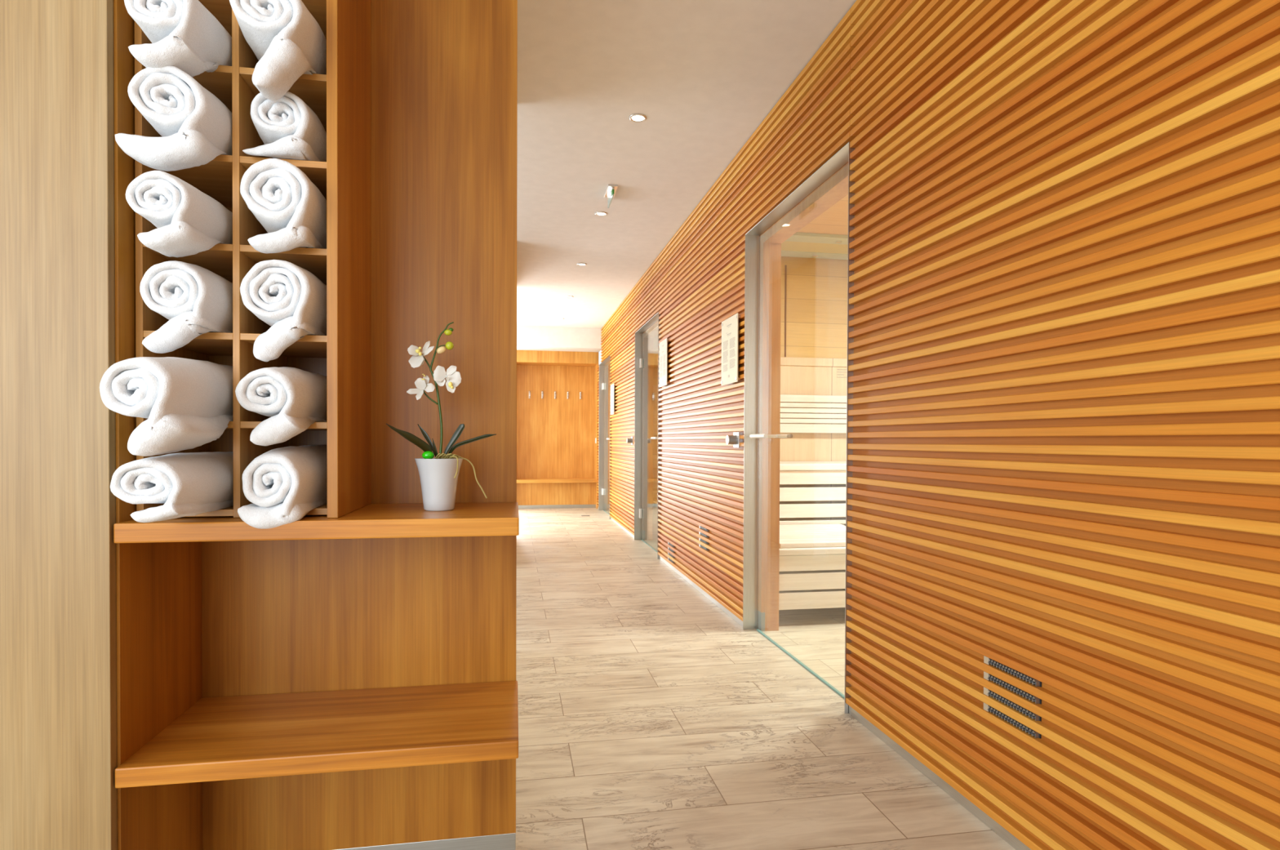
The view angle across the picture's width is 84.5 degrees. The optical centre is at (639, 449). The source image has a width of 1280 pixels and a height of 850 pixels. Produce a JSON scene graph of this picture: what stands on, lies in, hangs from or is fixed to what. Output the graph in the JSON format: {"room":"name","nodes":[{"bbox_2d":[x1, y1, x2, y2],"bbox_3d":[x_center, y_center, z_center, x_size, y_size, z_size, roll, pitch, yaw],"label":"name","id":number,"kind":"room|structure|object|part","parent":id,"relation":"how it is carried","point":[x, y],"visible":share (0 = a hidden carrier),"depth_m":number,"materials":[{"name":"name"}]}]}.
{"room":"spa corridor","nodes":[
{"label":"spa corridor","id":0,"kind":"room"},
{"bbox_2d":[0,0,117,849],"bbox_3d":[-2.231,-0.315,0.949,2.741,2.590,0.060,0,1,-10],"label":"wall","id":1,"kind":"structure","parent":0,"point":[59,745],"depth_m":1.15,"materials":[{"name":"brown wood"}]},
{"bbox_2d":[516,325,602,351],"bbox_3d":[-2.796,-1.575,9.767,4.523,0.281,0.431,0,1,-10],"label":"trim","id":2,"kind":"structure","parent":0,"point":[528,337],"depth_m":9.86,"materials":[{"name":"white paint"}]},
{"bbox_2d":[652,334,657,524],"bbox_3d":[1.031,-0.348,8.681,2.320,2.500,0.044,0,1,-10],"label":"wall","id":3,"kind":"structure","parent":0,"point":[655,393],"depth_m":8.51,"materials":[{"name":"brown wood"}]},
{"bbox_2d":[653,385,657,391],"bbox_3d":[1.034,-0.740,8.668,2.320,0.065,0.060,0,1,-10],"label":"trim","id":4,"kind":"structure","parent":3,"relation":"attached to","point":[655,387],"depth_m":8.49,"materials":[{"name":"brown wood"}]},
{"bbox_2d":[653,409,657,435],"bbox_3d":[1.018,-0.319,8.621,2.265,0.299,0.067,0,1,-10],"label":"backrest","id":5,"kind":"object","parent":3,"relation":"attached to","point":[655,412],"visible":0.02,"depth_m":8.44,"materials":[{"name":"brown wood"}]},
{"bbox_2d":[516,0,856,328],"bbox_3d":[-1.751,-1.699,3.628,4.623,0.120,14.600,0,1,-10],"label":"ceiling","id":6,"kind":"structure","parent":0,"point":[704,75],"depth_m":3.46,"materials":[{"name":"white paint"}]},
{"bbox_2d":[577,262,586,265],"bbox_3d":[-0.522,-1.663,6.327,0.088,0.006,0.088,0,1,-10],"label":"recessed light","id":7,"kind":"object","parent":6,"relation":"in","point":[578,264],"visible":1,"depth_m":6.31,"materials":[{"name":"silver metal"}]},
{"bbox_2d":[595,211,607,215],"bbox_3d":[-0.271,-1.646,4.919,0.088,0.006,0.088,0,1,-10],"label":"recessed light","id":8,"kind":"object","parent":6,"relation":"in","point":[597,213],"visible":1,"depth_m":4.91,"materials":[{"name":"silver metal"}]},
{"bbox_2d":[604,184,617,208],"bbox_3d":[-0.188,-1.612,4.490,0.062,0.063,0.255,0,1,-10],"label":"exit sign","id":9,"kind":"object","parent":6,"relation":"attached to","point":[611,190],"visible":1,"depth_m":4.46,"materials":[{"name":"white plastic"}]},
{"bbox_3d":[-0.188,-1.606,4.503,0.008,0.051,0.230,0,1,-10],"label":"glass plate","id":10,"kind":"part","parent":9,"relation":"part of","materials":[{"name":"glass"}]},
{"bbox_3d":[-0.184,-1.638,4.468,0.062,0.010,0.210,0,1,-10],"label":"ceiling plate","id":11,"kind":"part","parent":9,"relation":"part of","materials":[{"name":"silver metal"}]},
{"bbox_2d":[628,113,646,122],"bbox_3d":[-0.010,-1.627,3.459,0.088,0.006,0.088,0,1,-10],"label":"recessed light","id":12,"kind":"object","parent":6,"relation":"in","point":[637,117],"visible":1,"depth_m":3.45,"materials":[{"name":"silver metal"}]},
{"bbox_3d":[-0.010,-1.627,3.459,0.059,0.006,0.059,0,1,-10],"label":"bulb","id":13,"kind":"part","parent":12,"relation":"part of","materials":[{"name":"white glass"}]},
{"bbox_2d":[515,507,1015,849],"bbox_3d":[-0.493,1.013,3.887,7.200,0.120,14.600,0,1,-10],"label":"floor","id":14,"kind":"structure","parent":0,"point":[650,717],"depth_m":2.48,"materials":[{"name":"stone"}]},
{"bbox_2d":[113,0,519,849],"bbox_3d":[-0.582,-0.313,1.396,0.674,2.588,0.354,0,1,-10],"label":"shelving unit","id":15,"kind":"object","parent":14,"relation":"on","point":[341,675],"visible":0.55,"depth_m":1.53,"materials":[{"name":"brown wood"}]},
{"bbox_3d":[-0.904,-0.313,1.335,0.005,2.588,0.317,0,1,-10],"label":"panel","id":16,"kind":"part","parent":15,"relation":"part of","materials":[{"name":"brown wood"}]},
{"bbox_2d":[109,451,233,522],"bbox_3d":[-0.799,0.059,1.281,0.128,0.109,0.403,0,1,-10],"label":"rolled towel","id":17,"kind":"object","parent":15,"relation":"on","point":[195,483],"visible":0.91,"depth_m":1.11,"materials":[{"name":"white fabric"}]},
{"bbox_2d":[142,243,232,281],"bbox_3d":[-0.820,-0.361,1.374,0.144,0.012,0.268,0,1,-10],"label":"shelf","id":18,"kind":"object","parent":15,"relation":"attached to","point":[218,260],"depth_m":1.31,"materials":[{"name":"brown wood"}]},
{"bbox_2d":[143,330,232,355],"bbox_3d":[-0.821,-0.204,1.375,0.144,0.012,0.268,0,1,-10],"label":"shelf","id":19,"kind":"object","parent":15,"relation":"attached to","point":[209,344],"depth_m":1.34,"materials":[{"name":"brown wood"}]},
{"bbox_2d":[138,260,232,352],"bbox_3d":[-0.808,-0.247,1.324,0.128,0.162,0.308,0,1,-10],"label":"rolled towel","id":20,"kind":"object","parent":19,"relation":"on","point":[196,301],"visible":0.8,"depth_m":1.19,"materials":[{"name":"white fabric"}]},
{"bbox_2d":[126,170,232,258],"bbox_3d":[-0.803,-0.396,1.295,0.119,0.142,0.363,0,1,-10],"label":"rolled towel","id":21,"kind":"object","parent":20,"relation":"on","point":[188,220],"visible":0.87,"depth_m":1.13,"materials":[{"name":"white fabric"}]},
{"bbox_2d":[114,65,232,171],"bbox_3d":[-0.809,-0.561,1.308,0.141,0.175,0.331,0,1,-10],"label":"rolled towel","id":22,"kind":"object","parent":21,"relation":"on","point":[195,127],"visible":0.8,"depth_m":1.16,"materials":[{"name":"white fabric"}]},
{"bbox_2d":[124,0,231,77],"bbox_3d":[-0.801,-0.709,1.294,0.129,0.170,0.356,0,1,-10],"label":"rolled towel","id":23,"kind":"object","parent":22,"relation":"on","point":[184,35],"visible":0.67,"depth_m":1.14,"materials":[{"name":"white fabric"}]},
{"bbox_2d":[143,420,233,430],"bbox_3d":[-0.822,-0.046,1.377,0.144,0.012,0.268,0,1,-10],"label":"shelf","id":24,"kind":"object","parent":15,"relation":"attached to","point":[230,426],"depth_m":1.26,"materials":[{"name":"brown wood"}]},
{"bbox_2d":[97,355,233,456],"bbox_3d":[-0.795,-0.080,1.267,0.143,0.175,0.429,0,1,-10],"label":"rolled towel","id":25,"kind":"object","parent":24,"relation":"on","point":[185,403],"visible":0.85,"depth_m":1.08,"materials":[{"name":"white fabric"}]},
{"bbox_2d":[162,154,232,207],"bbox_3d":[-0.820,-0.519,1.372,0.144,0.012,0.268,0,1,-10],"label":"shelf","id":26,"kind":"object","parent":15,"relation":"attached to","point":[214,178],"depth_m":1.33,"materials":[{"name":"brown wood"}]},
{"bbox_2d":[184,506,233,516],"bbox_3d":[-0.822,0.112,1.379,0.144,0.012,0.268,0,1,-10],"label":"shelf","id":27,"kind":"object","parent":15,"relation":"attached to","point":[226,512],"depth_m":1.26,"materials":[{"name":"brown wood"}]},
{"bbox_2d":[192,65,231,111],"bbox_3d":[-0.819,-0.677,1.370,0.144,0.012,0.268,0,1,-10],"label":"shelf","id":28,"kind":"object","parent":15,"relation":"attached to","point":[219,82],"depth_m":1.28,"materials":[{"name":"brown wood"}]},
{"bbox_2d":[199,0,231,35],"bbox_3d":[-0.819,-0.835,1.368,0.144,0.012,0.268,0,1,-10],"label":"shelf","id":29,"kind":"object","parent":15,"relation":"attached to","point":[221,9],"depth_m":1.33,"materials":[{"name":"brown wood"}]},
{"bbox_2d":[230,0,326,100],"bbox_3d":[-0.651,-0.703,1.330,0.135,0.196,0.339,0,1,-10],"label":"rolled towel","id":30,"kind":"object","parent":15,"relation":"in","point":[287,42],"visible":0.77,"depth_m":1.18,"materials":[{"name":"white fabric"}]},
{"bbox_2d":[235,366,327,445],"bbox_3d":[-0.658,-0.082,1.343,0.122,0.146,0.329,0,1,-10],"label":"rolled towel","id":31,"kind":"object","parent":15,"relation":"in","point":[295,398],"visible":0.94,"depth_m":1.20,"materials":[{"name":"white fabric"}]},
{"bbox_2d":[238,444,327,528],"bbox_3d":[-0.655,0.063,1.350,0.116,0.144,0.318,0,1,-10],"label":"rolled towel","id":32,"kind":"object","parent":15,"relation":"on","point":[283,484],"visible":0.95,"depth_m":1.21,"materials":[{"name":"white fabric"}]},
{"bbox_2d":[239,66,326,133],"bbox_3d":[-0.661,-0.676,1.398,0.154,0.012,0.268,0,1,-10],"label":"shelf","id":33,"kind":"object","parent":15,"relation":"attached to","point":[312,88],"depth_m":1.31,"materials":[{"name":"brown wood"}]},
{"bbox_2d":[239,155,326,200],"bbox_3d":[-0.661,-0.519,1.400,0.154,0.012,0.268,0,1,-10],"label":"shelf","id":34,"kind":"object","parent":15,"relation":"attached to","point":[315,171],"depth_m":1.28,"materials":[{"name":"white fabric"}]},
{"bbox_2d":[240,244,326,284],"bbox_3d":[-0.662,-0.361,1.402,0.154,0.012,0.268,0,1,-10],"label":"shelf","id":35,"kind":"object","parent":15,"relation":"attached to","point":[313,260],"depth_m":1.30,"materials":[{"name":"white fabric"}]},
{"bbox_2d":[240,333,326,358],"bbox_3d":[-0.663,-0.203,1.404,0.154,0.012,0.268,0,1,-10],"label":"shelf","id":36,"kind":"object","parent":15,"relation":"attached to","point":[309,346],"depth_m":1.33,"materials":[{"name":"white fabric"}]},
{"bbox_2d":[240,258,326,360],"bbox_3d":[-0.656,-0.247,1.356,0.131,0.184,0.297,0,1,-10],"label":"rolled towel","id":37,"kind":"object","parent":36,"relation":"on","point":[290,299],"visible":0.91,"depth_m":1.22,"materials":[{"name":"white fabric"}]},
{"bbox_2d":[239,157,326,254],"bbox_3d":[-0.653,-0.424,1.350,0.133,0.166,0.310,0,1,-10],"label":"rolled towel","id":38,"kind":"object","parent":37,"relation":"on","point":[284,201],"visible":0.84,"depth_m":1.21,"materials":[{"name":"white fabric"}]},
{"bbox_2d":[243,90,326,161],"bbox_3d":[-0.657,-0.580,1.366,0.120,0.124,0.271,0,1,-10],"label":"rolled towel","id":39,"kind":"object","parent":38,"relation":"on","point":[288,128],"visible":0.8,"depth_m":1.25,"materials":[{"name":"white fabric"}]},
{"bbox_2d":[240,421,327,430],"bbox_3d":[-0.663,-0.046,1.406,0.154,0.012,0.268,0,1,-10],"label":"shelf","id":40,"kind":"object","parent":15,"relation":"attached to","point":[244,425],"depth_m":1.28,"materials":[{"name":"brown wood"}]},
{"bbox_2d":[302,0,326,39],"bbox_3d":[-0.660,-0.834,1.396,0.154,0.012,0.268,0,1,-10],"label":"shelf","id":41,"kind":"object","parent":15,"relation":"attached to","point":[317,8],"depth_m":1.33,"materials":[{"name":"brown wood"}]},
{"bbox_2d":[305,503,327,515],"bbox_3d":[-0.664,0.112,1.407,0.154,0.012,0.268,0,1,-10],"label":"shelf","id":42,"kind":"object","parent":15,"relation":"attached to","point":[322,509],"depth_m":1.29,"materials":[{"name":"brown wood"}]},
{"bbox_2d":[113,502,519,542],"bbox_3d":[-0.577,0.138,1.391,0.664,0.034,0.331,0,1,-10],"label":"shelf","id":43,"kind":"object","parent":15,"relation":"attached to","point":[359,520],"depth_m":1.25,"materials":[{"name":"brown wood"}]},
{"bbox_2d":[115,680,518,787],"bbox_3d":[-0.579,0.548,1.396,0.664,0.034,0.331,0,1,-10],"label":"shelf","id":44,"kind":"object","parent":15,"relation":"attached to","point":[255,732],"depth_m":1.33,"materials":[{"name":"brown wood"}]},
{"bbox_3d":[-0.573,-0.742,1.397,0.018,1.726,0.300,0,1,-10],"label":"panel","id":45,"kind":"part","parent":15,"relation":"part of","materials":[{"name":"brown wood"}]},
{"bbox_3d":[-0.618,0.931,1.573,0.670,0.096,0.019,0,1,-10],"label":"kick plate","id":46,"kind":"part","parent":15,"relation":"part of","materials":[{"name":"metal"}]},
{"bbox_2d":[386,321,496,511],"bbox_3d":[-0.394,-0.068,1.413,0.209,0.379,0.102,0,1,-10],"label":"potted orchid","id":47,"kind":"object","parent":15,"relation":"on","point":[438,475],"visible":1,"depth_m":1.40,"materials":[{"name":"white ceramic"}]},
{"bbox_2d":[422,450,434,458],"bbox_3d":[-0.421,0.012,1.401,0.024,0.018,0.023,0,1,-10],"label":"pebble","id":48,"kind":"object","parent":47,"relation":"on","point":[428,454],"visible":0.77,"depth_m":1.39,"materials":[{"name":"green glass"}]},
{"bbox_3d":[-0.405,-0.119,1.409,0.062,0.276,0.016,0,1,-10],"label":"stem","id":49,"kind":"part","parent":47,"relation":"part of","materials":[{"name":"green plant"}]},
{"bbox_3d":[-0.404,0.070,1.417,0.094,0.104,0.094,0,1,-10],"label":"pot","id":50,"kind":"part","parent":47,"relation":"part of","materials":[{"name":"white ceramic"}]},
{"bbox_2d":[516,350,599,508],"bbox_3d":[-1.260,-0.353,10.481,1.246,2.450,0.415,0,1,-10],"label":"coat rack","id":51,"kind":"object","parent":14,"relation":"on","point":[557,448],"visible":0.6,"depth_m":10.62,"materials":[{"name":"brown wood"}]},
{"bbox_3d":[-1.300,-0.523,10.672,1.230,2.015,0.020,0,1,-10],"label":"panel","id":52,"kind":"part","parent":51,"relation":"part of","materials":[{"name":"brown wood"}]},
{"bbox_3d":[-1.274,0.464,10.491,1.223,0.047,0.370,0,1,-10],"label":"seat","id":53,"kind":"part","parent":51,"relation":"part of","materials":[{"name":"brown wood"}]},
{"bbox_3d":[-0.657,-0.195,10.590,0.022,2.137,0.415,0,1,-10],"label":"panel","id":54,"kind":"part","parent":51,"relation":"part of","materials":[{"name":"brown wood"}]},
{"bbox_2d":[653,453,657,492],"bbox_3d":[1.087,0.482,8.228,2.265,0.850,0.855,0,1,-10],"label":"bench","id":55,"kind":"object","parent":14,"relation":"on","point":[655,455],"visible":0.02,"depth_m":7.64,"materials":[{"name":"brown wood"}]},
{"bbox_3d":[1.158,0.084,7.835,2.265,0.044,0.066,0,1,-10],"label":"rail","id":56,"kind":"part","parent":55,"relation":"part of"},
{"bbox_2d":[778,546,845,609],"bbox_3d":[1.767,0.745,4.417,2.265,0.420,0.887,0,1,-10],"label":"bench","id":57,"kind":"object","parent":14,"relation":"on","point":[818,558],"visible":0.02,"depth_m":3.83,"materials":[{"name":"brown wood"}]},
{"bbox_2d":[779,523,845,548],"bbox_3d":[1.060,0.532,4.317,0.748,0.046,0.830,0,1,-10],"label":"seat duckboard","id":58,"kind":"object","parent":57,"relation":"on","point":[795,535],"visible":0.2,"depth_m":4.16,"materials":[{"name":"brown wood"}]},
{"bbox_3d":[1.842,0.557,3.999,2.265,0.034,0.042,0,1,-10],"label":"rail","id":59,"kind":"part","parent":57,"relation":"part of","materials":[{"name":"beige wood"}]},
{"bbox_2d":[779,461,846,524],"bbox_3d":[1.614,0.519,5.275,2.265,0.850,0.855,0,1,-10],"label":"bench","id":60,"kind":"object","parent":14,"relation":"on","point":[810,472],"visible":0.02,"depth_m":4.78,"materials":[{"name":"brown wood"}]},
{"bbox_3d":[1.685,0.121,4.882,2.265,0.044,0.066,0,1,-10],"label":"rail","id":61,"kind":"part","parent":60,"relation":"part of","materials":[{"name":"beige wood"}]},
{"bbox_3d":[1.240,0.708,7.370,2.265,0.420,0.887,0,1,-10],"label":"bench","id":62,"kind":"object","parent":14,"relation":"on","visible":0},
{"bbox_2d":[653,492,657,500],"bbox_3d":[0.533,0.496,7.270,0.748,0.046,0.830,0,1,-10],"label":"seat duckboard","id":63,"kind":"object","parent":62,"relation":"on","point":[655,494],"visible":0.1,"depth_m":7.31,"materials":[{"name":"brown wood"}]},
{"bbox_2d":[779,256,847,525],"bbox_3d":[1.558,-0.311,5.728,2.320,2.500,0.044,0,1,-10],"label":"wall","id":64,"kind":"structure","parent":0,"point":[816,297],"depth_m":5.67,"materials":[{"name":"brown wood"}]},
{"bbox_2d":[784,265,786,356],"bbox_3d":[1.163,-1.106,5.626,0.012,0.732,0.007,0,1,-10],"label":"trim","id":65,"kind":"structure","parent":64,"relation":"attached to","point":[785,284],"depth_m":5.62,"materials":[{"name":"brown wood"}]},
{"bbox_2d":[780,394,846,432],"bbox_3d":[1.546,-0.282,5.668,2.265,0.299,0.067,0,1,-10],"label":"backrest","id":66,"kind":"object","parent":64,"relation":"attached to","point":[784,428],"visible":0.13,"depth_m":5.61,"materials":[{"name":"brown wood"}]},
{"bbox_2d":[780,356,847,366],"bbox_3d":[1.561,-0.704,5.715,2.320,0.065,0.060,0,1,-10],"label":"trim","id":67,"kind":"structure","parent":64,"relation":"attached to","point":[784,361],"depth_m":5.66,"materials":[{"name":"brown wood"}]},
{"bbox_2d":[836,368,847,377],"bbox_3d":[1.642,-0.617,5.715,0.090,0.069,0.004,0,1,-10],"label":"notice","id":68,"kind":"object","parent":64,"relation":"attached to","point":[837,369],"visible":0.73,"depth_m":5.71,"materials":[{"name":"beige wood"}]},
{"bbox_2d":[797,194,848,235],"bbox_3d":[1.915,-1.563,3.853,2.360,0.050,3.830,0,1,-10],"label":"ceiling","id":69,"kind":"structure","parent":0,"point":[834,220],"depth_m":4.81,"materials":[{"name":"brown wood"}]},
{"bbox_2d":[781,231,848,259],"bbox_3d":[1.538,-1.542,5.396,2.080,0.029,0.560,0,1,-10],"label":"wall","id":70,"kind":"structure","parent":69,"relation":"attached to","point":[807,245],"depth_m":5.33,"materials":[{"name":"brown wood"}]},
{"bbox_2d":[596,0,1279,849],"bbox_3d":[0.505,-0.346,4.520,0.177,2.590,11.930,0,1,-10],"label":"wall","id":71,"kind":"structure","parent":0,"point":[1065,468],"depth_m":1.64,"materials":[{"name":"brown wood"}]},
{"bbox_2d":[598,355,612,519],"bbox_3d":[-0.404,-0.163,9.591,0.183,2.097,1.184,0,1,-10],"label":"door","id":72,"kind":"structure","parent":71,"relation":"in","point":[604,440],"depth_m":10.13,"materials":[{"name":"metal"}]},
{"bbox_3d":[-0.419,-0.156,9.579,0.008,2.072,1.140,0,1,-10],"label":"glass panel","id":73,"kind":"part","parent":72,"relation":"part of","materials":[{"name":"clear glass"}]},
{"bbox_3d":[-0.362,-0.163,9.598,0.098,2.097,1.182,0,1,-10],"label":"timber frame","id":74,"kind":"part","parent":72,"relation":"part of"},
{"bbox_2d":[610,382,615,414],"bbox_3d":[-0.334,-0.617,8.672,0.023,0.371,0.301,0,1,-10],"label":"wall sign","id":75,"kind":"object","parent":71,"relation":"attached to","point":[612,386],"visible":1,"depth_m":8.63,"materials":[{"name":"silver"}]},
{"bbox_2d":[610,517,634,537],"bbox_3d":[-0.205,0.883,8.081,0.010,0.043,1.880,0,1,-10],"label":"baseboard","id":76,"kind":"structure","parent":71,"relation":"attached to","point":[611,518],"depth_m":7.96,"materials":[{"name":"metal"}]},
{"bbox_2d":[626,436,633,444],"bbox_3d":[-0.107,-0.091,7.279,0.057,0.084,0.092,0,1,-10],"label":"handle","id":77,"kind":"object","parent":71,"relation":"attached to","point":[628,440],"visible":1,"depth_m":7.25,"materials":[{"name":"grey metal"}]},
{"bbox_2d":[634,311,661,559],"bbox_3d":[0.135,-0.125,6.571,0.183,2.097,1.182,0,1,-10],"label":"door","id":78,"kind":"structure","parent":71,"relation":"in","point":[643,397],"depth_m":7.11,"materials":[{"name":"metal"}]},
{"bbox_3d":[0.177,-0.125,6.579,0.098,2.097,1.181,0,1,-10],"label":"timber frame","id":79,"kind":"part","parent":78,"relation":"part of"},
{"bbox_2d":[658,337,668,387],"bbox_3d":[0.194,-0.699,5.715,0.023,0.371,0.301,0,1,-10],"label":"wall sign","id":80,"kind":"object","parent":71,"relation":"attached to","point":[663,359],"visible":1,"depth_m":5.70,"materials":[{"name":"silver"}]},
{"bbox_2d":[659,344,666,382],"bbox_3d":[0.185,-0.698,5.714,0.001,0.295,0.228,0,1,-10],"label":"print","id":81,"kind":"object","parent":80,"relation":"attached to","point":[662,347],"depth_m":5.71},
{"bbox_2d":[667,542,675,563],"bbox_3d":[0.247,0.807,5.521,0.018,0.142,0.186,0,1,-10],"label":"air vent","id":82,"kind":"object","parent":71,"relation":"in","point":[668,543],"visible":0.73,"depth_m":5.50,"materials":[{"name":"grey metal"}]},
{"bbox_2d":[659,555,742,626],"bbox_3d":[0.368,0.923,4.871,0.010,0.043,2.268,0,1,-10],"label":"baseboard","id":83,"kind":"structure","parent":71,"relation":"attached to","point":[724,609],"depth_m":4.53,"materials":[{"name":"metal"}]},
{"bbox_2d":[698,525,709,551],"bbox_3d":[0.416,0.574,4.575,0.018,0.142,0.186,0,1,-10],"label":"air vent","id":84,"kind":"object","parent":71,"relation":"in","point":[700,526],"visible":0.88,"depth_m":4.54,"materials":[{"name":"grey metal"}]},
{"bbox_2d":[720,312,740,386],"bbox_3d":[0.508,-0.554,3.954,0.023,0.371,0.301,0,1,-10],"label":"wall sign","id":85,"kind":"object","parent":71,"relation":"attached to","point":[730,326],"visible":1,"depth_m":3.93,"materials":[{"name":"silver"}]},
{"bbox_2d":[723,323,735,377],"bbox_3d":[0.500,-0.553,3.953,0.001,0.295,0.228,0,1,-10],"label":"print","id":86,"kind":"object","parent":85,"relation":"attached to","point":[729,329],"depth_m":3.95},
{"bbox_2d":[725,431,739,447],"bbox_3d":[0.505,-0.052,3.854,0.057,0.084,0.092,0,1,-10],"label":"handle","id":87,"kind":"object","parent":71,"relation":"attached to","point":[734,439],"visible":1,"depth_m":3.83,"materials":[{"name":"silver metal"}]},
{"bbox_3d":[0.504,-0.052,3.854,0.046,0.052,0.052,0,1,-10],"label":"knob","id":88,"kind":"part","parent":87,"relation":"part of","materials":[{"name":"grey metal"}]},
{"bbox_3d":[0.529,-0.052,3.859,0.007,0.084,0.092,0,1,-10],"label":"plate","id":89,"kind":"part","parent":87,"relation":"part of","materials":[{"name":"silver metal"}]},
{"bbox_2d":[742,141,854,713],"bbox_3d":[0.742,-0.083,3.174,0.183,2.097,1.176,0,1,-10],"label":"door","id":90,"kind":"structure","parent":71,"relation":"in","point":[830,183],"depth_m":3.71,"materials":[{"name":"metal"}]},
{"bbox_3d":[0.595,-0.067,3.536,0.021,0.021,0.210,0,1,-10],"label":"handle","id":91,"kind":"part","parent":90,"relation":"part of","materials":[{"name":"silver metal"}]},
{"bbox_3d":[0.626,-0.067,3.532,0.060,0.016,0.146,0,1,-10],"label":"handle mount","id":92,"kind":"part","parent":90,"relation":"part of","materials":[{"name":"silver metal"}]},
{"bbox_3d":[0.693,-0.067,3.544,0.061,0.016,0.146,0,1,-10],"label":"handle mount","id":93,"kind":"part","parent":90,"relation":"part of","materials":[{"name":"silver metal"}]},
{"bbox_3d":[0.722,-0.067,3.559,0.021,0.021,0.210,0,1,-10],"label":"handle","id":94,"kind":"part","parent":90,"relation":"part of","materials":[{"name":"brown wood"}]},
{"bbox_3d":[0.784,-0.083,3.182,0.098,2.097,1.174,0,1,-10],"label":"timber frame","id":95,"kind":"part","parent":90,"relation":"part of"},
{"bbox_2d":[848,706,1031,849],"bbox_3d":[1.127,0.976,0.622,0.010,0.043,4.005,0,1,-10],"label":"baseboard","id":96,"kind":"structure","parent":71,"relation":"attached to","point":[969,806],"depth_m":2.01,"materials":[{"name":"metal"}]},
{"bbox_2d":[983,655,1041,738],"bbox_3d":[0.921,0.609,1.749,0.018,0.142,0.186,0,1,-10],"label":"air vent","id":97,"kind":"object","parent":71,"relation":"in","point":[987,660],"visible":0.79,"depth_m":1.73,"materials":[{"name":"grey metal"}]}
]}

